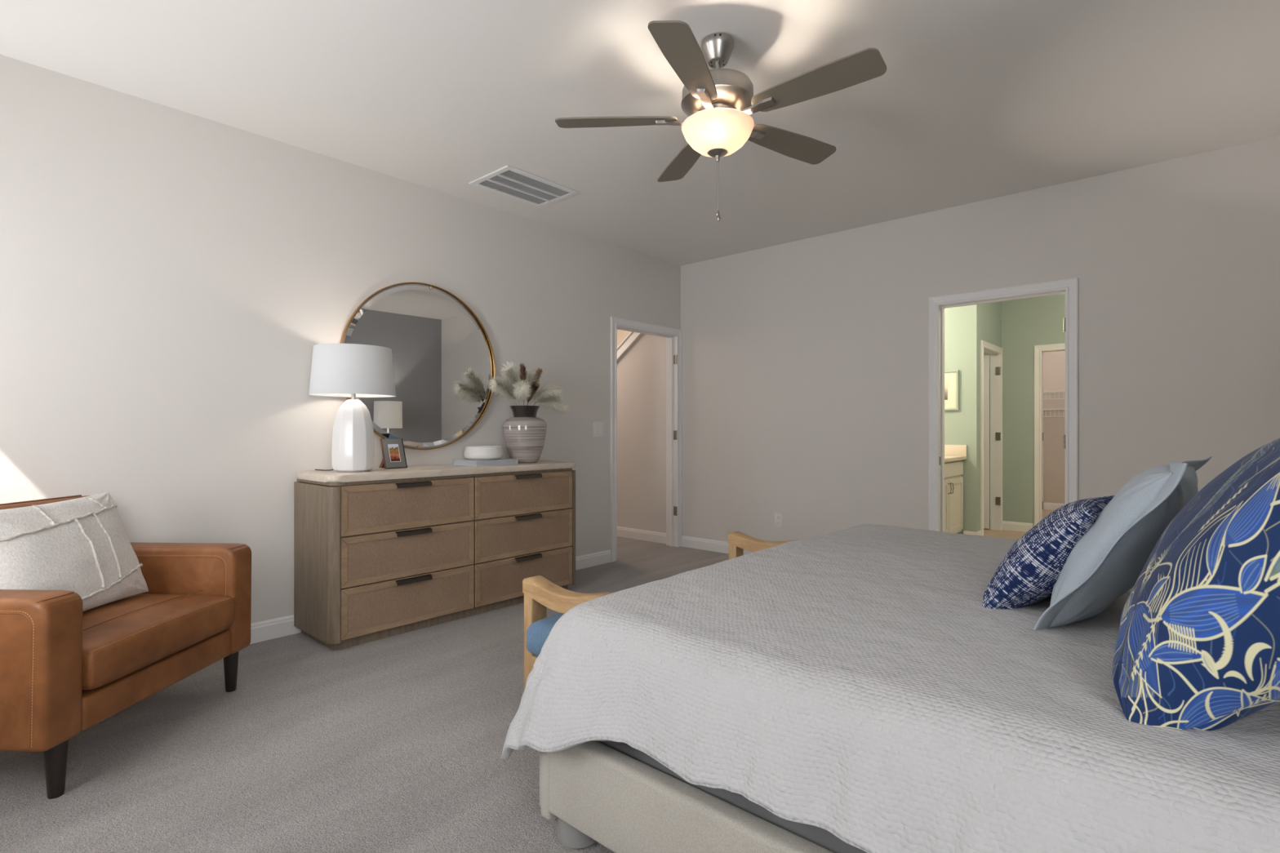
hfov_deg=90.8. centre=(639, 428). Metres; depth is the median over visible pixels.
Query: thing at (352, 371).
table lamp
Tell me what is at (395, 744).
floor
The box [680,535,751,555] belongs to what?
baseboard
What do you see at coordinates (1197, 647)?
floral pillow
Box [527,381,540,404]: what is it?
pampas plume
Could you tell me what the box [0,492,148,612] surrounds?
throw pillow
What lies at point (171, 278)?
wall
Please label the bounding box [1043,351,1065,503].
wall
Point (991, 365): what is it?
door
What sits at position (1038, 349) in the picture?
door frame
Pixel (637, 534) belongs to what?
baseboard
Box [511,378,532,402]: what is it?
pampas plume
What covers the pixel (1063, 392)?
wire shelf
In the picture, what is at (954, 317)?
wall
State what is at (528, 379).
pampas plume
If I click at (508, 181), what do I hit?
ceiling vent
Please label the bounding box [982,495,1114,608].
pillow
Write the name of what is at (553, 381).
pampas plume
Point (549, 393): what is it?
pampas plume
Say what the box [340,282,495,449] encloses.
round mirror
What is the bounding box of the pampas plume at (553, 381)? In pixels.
[531,381,562,405]
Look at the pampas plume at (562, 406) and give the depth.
4.63 m
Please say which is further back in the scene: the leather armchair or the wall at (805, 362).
the wall at (805, 362)
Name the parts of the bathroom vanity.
door, drawer, door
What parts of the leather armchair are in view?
armrest, backrest, leg, seat, armrest, leg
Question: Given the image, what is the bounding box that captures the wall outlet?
[774,513,782,527]
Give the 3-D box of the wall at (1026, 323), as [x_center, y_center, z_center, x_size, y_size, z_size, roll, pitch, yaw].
[4.600,-0.217,6.817,4.000,2.740,0.100,0,0,42]
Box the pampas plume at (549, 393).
[532,382,564,405]
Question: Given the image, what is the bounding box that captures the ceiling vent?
[468,164,578,207]
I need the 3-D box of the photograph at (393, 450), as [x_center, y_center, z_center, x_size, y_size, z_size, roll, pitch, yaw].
[-1.486,0.150,3.818,0.039,0.099,0.057,0,0,45]
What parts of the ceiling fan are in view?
blade, blade, blade, lamp shade, pull chain, blade, blade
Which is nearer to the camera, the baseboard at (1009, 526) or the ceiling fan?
the ceiling fan
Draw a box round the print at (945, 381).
[944,380,947,399]
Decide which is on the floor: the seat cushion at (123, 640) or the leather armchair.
the leather armchair
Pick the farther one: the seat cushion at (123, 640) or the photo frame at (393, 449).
the photo frame at (393, 449)
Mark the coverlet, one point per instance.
(856, 684)
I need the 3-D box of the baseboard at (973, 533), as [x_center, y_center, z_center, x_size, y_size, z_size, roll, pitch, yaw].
[3.364,1.103,6.436,0.120,0.100,0.014,0,0,42]
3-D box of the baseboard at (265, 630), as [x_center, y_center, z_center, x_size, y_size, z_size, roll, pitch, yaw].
[-1.728,1.101,3.777,0.014,0.105,4.440,0,0,42]
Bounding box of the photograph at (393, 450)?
[388,444,399,461]
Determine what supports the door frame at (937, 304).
in the wall at (805, 362)
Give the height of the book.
0.030 m
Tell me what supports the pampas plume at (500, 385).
in the vase
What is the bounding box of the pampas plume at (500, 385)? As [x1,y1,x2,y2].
[487,375,518,404]
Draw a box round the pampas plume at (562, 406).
[537,398,568,413]
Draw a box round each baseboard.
[249,550,611,644]
[617,526,666,543]
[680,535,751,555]
[963,530,976,535]
[976,530,982,535]
[1002,520,1032,532]
[1043,502,1065,510]
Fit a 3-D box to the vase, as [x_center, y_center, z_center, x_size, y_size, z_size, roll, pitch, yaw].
[-0.813,0.043,4.461,0.309,0.398,0.309,0,0,42]
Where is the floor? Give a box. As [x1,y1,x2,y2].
[0,509,1054,852]
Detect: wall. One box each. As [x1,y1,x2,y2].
[0,54,680,623]
[617,136,1279,542]
[617,328,630,346]
[944,306,965,533]
[965,301,1001,532]
[983,293,1065,527]
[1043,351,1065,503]
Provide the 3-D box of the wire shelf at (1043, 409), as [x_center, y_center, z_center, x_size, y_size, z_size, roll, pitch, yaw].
[6.043,-0.207,8.436,2.580,0.107,0.344,0,0,42]
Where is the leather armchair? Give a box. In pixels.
[0,494,251,799]
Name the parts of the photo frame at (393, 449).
easel leg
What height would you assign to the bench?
0.602 m
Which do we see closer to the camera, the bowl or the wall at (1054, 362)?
the bowl
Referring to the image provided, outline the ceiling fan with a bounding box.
[555,20,886,221]
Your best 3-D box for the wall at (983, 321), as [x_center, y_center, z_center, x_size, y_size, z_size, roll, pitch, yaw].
[3.725,-0.217,6.827,0.100,2.740,1.050,0,0,42]
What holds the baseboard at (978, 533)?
attached to the wall at (983, 321)
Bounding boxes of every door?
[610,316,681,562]
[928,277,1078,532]
[980,340,1002,536]
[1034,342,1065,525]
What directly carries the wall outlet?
attached to the wall at (805, 362)
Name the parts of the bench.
seat rail, leg, seat, armrest, leg, armrest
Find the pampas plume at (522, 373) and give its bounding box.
[519,362,527,405]
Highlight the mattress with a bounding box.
[597,741,866,852]
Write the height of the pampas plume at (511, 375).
0.380 m
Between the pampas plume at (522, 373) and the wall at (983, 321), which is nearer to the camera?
the pampas plume at (522, 373)
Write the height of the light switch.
0.127 m
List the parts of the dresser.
drawer, drawer, drawer, woven panel, woven panel, woven panel, handle, handle, handle, drawer, drawer, drawer, woven panel, woven panel, woven panel, handle, handle, handle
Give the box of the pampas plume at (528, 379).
[517,366,538,405]
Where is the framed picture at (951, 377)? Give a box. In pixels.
[944,369,958,410]
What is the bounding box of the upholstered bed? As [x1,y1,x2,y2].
[539,741,833,852]
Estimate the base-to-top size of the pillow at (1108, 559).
0.443 m
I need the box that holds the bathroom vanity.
[944,444,966,533]
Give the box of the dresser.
[293,460,575,649]
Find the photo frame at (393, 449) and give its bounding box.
[378,438,407,468]
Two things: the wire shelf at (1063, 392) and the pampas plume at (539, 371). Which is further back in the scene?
the wire shelf at (1063, 392)
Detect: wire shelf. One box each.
[1043,391,1065,399]
[1043,408,1065,417]
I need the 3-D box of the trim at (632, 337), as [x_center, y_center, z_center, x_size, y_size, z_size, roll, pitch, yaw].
[-0.518,-0.481,7.045,2.287,1.792,0.149,0,0,42]
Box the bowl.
[463,445,503,460]
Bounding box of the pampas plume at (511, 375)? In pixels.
[498,361,521,405]
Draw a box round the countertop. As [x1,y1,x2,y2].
[944,455,966,462]
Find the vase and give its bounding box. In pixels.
[502,405,546,462]
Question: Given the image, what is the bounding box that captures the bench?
[522,531,798,690]
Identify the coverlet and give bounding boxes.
[501,524,1279,852]
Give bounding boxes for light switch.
[592,422,603,436]
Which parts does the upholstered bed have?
foot rail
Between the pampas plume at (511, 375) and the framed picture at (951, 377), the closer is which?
the pampas plume at (511, 375)
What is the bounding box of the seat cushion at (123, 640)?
[81,594,235,690]
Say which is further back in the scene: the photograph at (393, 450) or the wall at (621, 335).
the wall at (621, 335)
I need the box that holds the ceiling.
[0,0,1279,266]
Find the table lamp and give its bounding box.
[308,343,395,471]
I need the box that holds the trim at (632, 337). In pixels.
[617,331,642,360]
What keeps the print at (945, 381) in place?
attached to the framed picture at (951, 377)
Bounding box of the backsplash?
[944,444,966,456]
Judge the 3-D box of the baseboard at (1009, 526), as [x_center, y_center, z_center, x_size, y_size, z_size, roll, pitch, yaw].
[4.223,1.103,7.077,0.310,0.100,0.014,0,0,42]
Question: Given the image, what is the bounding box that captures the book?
[453,458,517,466]
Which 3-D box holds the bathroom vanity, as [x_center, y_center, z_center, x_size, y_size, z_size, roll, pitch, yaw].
[2.277,0.663,6.227,1.295,0.980,1.768,0,0,42]
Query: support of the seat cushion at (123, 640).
on the leather armchair
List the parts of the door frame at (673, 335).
casing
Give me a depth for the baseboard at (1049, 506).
8.88 m
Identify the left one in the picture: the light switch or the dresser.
the dresser
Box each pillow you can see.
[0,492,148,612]
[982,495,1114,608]
[1033,456,1211,630]
[1112,437,1279,730]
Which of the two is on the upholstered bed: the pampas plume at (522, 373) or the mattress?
the mattress
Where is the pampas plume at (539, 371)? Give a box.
[527,368,542,405]
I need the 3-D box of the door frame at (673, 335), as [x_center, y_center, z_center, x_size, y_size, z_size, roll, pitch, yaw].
[0.026,0.096,5.847,0.156,2.115,0.981,0,0,42]
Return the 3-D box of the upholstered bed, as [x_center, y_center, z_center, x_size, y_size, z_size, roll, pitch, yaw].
[1.303,0.543,1.919,2.177,1.220,2.380,0,0,42]
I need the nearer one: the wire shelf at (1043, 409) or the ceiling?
the ceiling

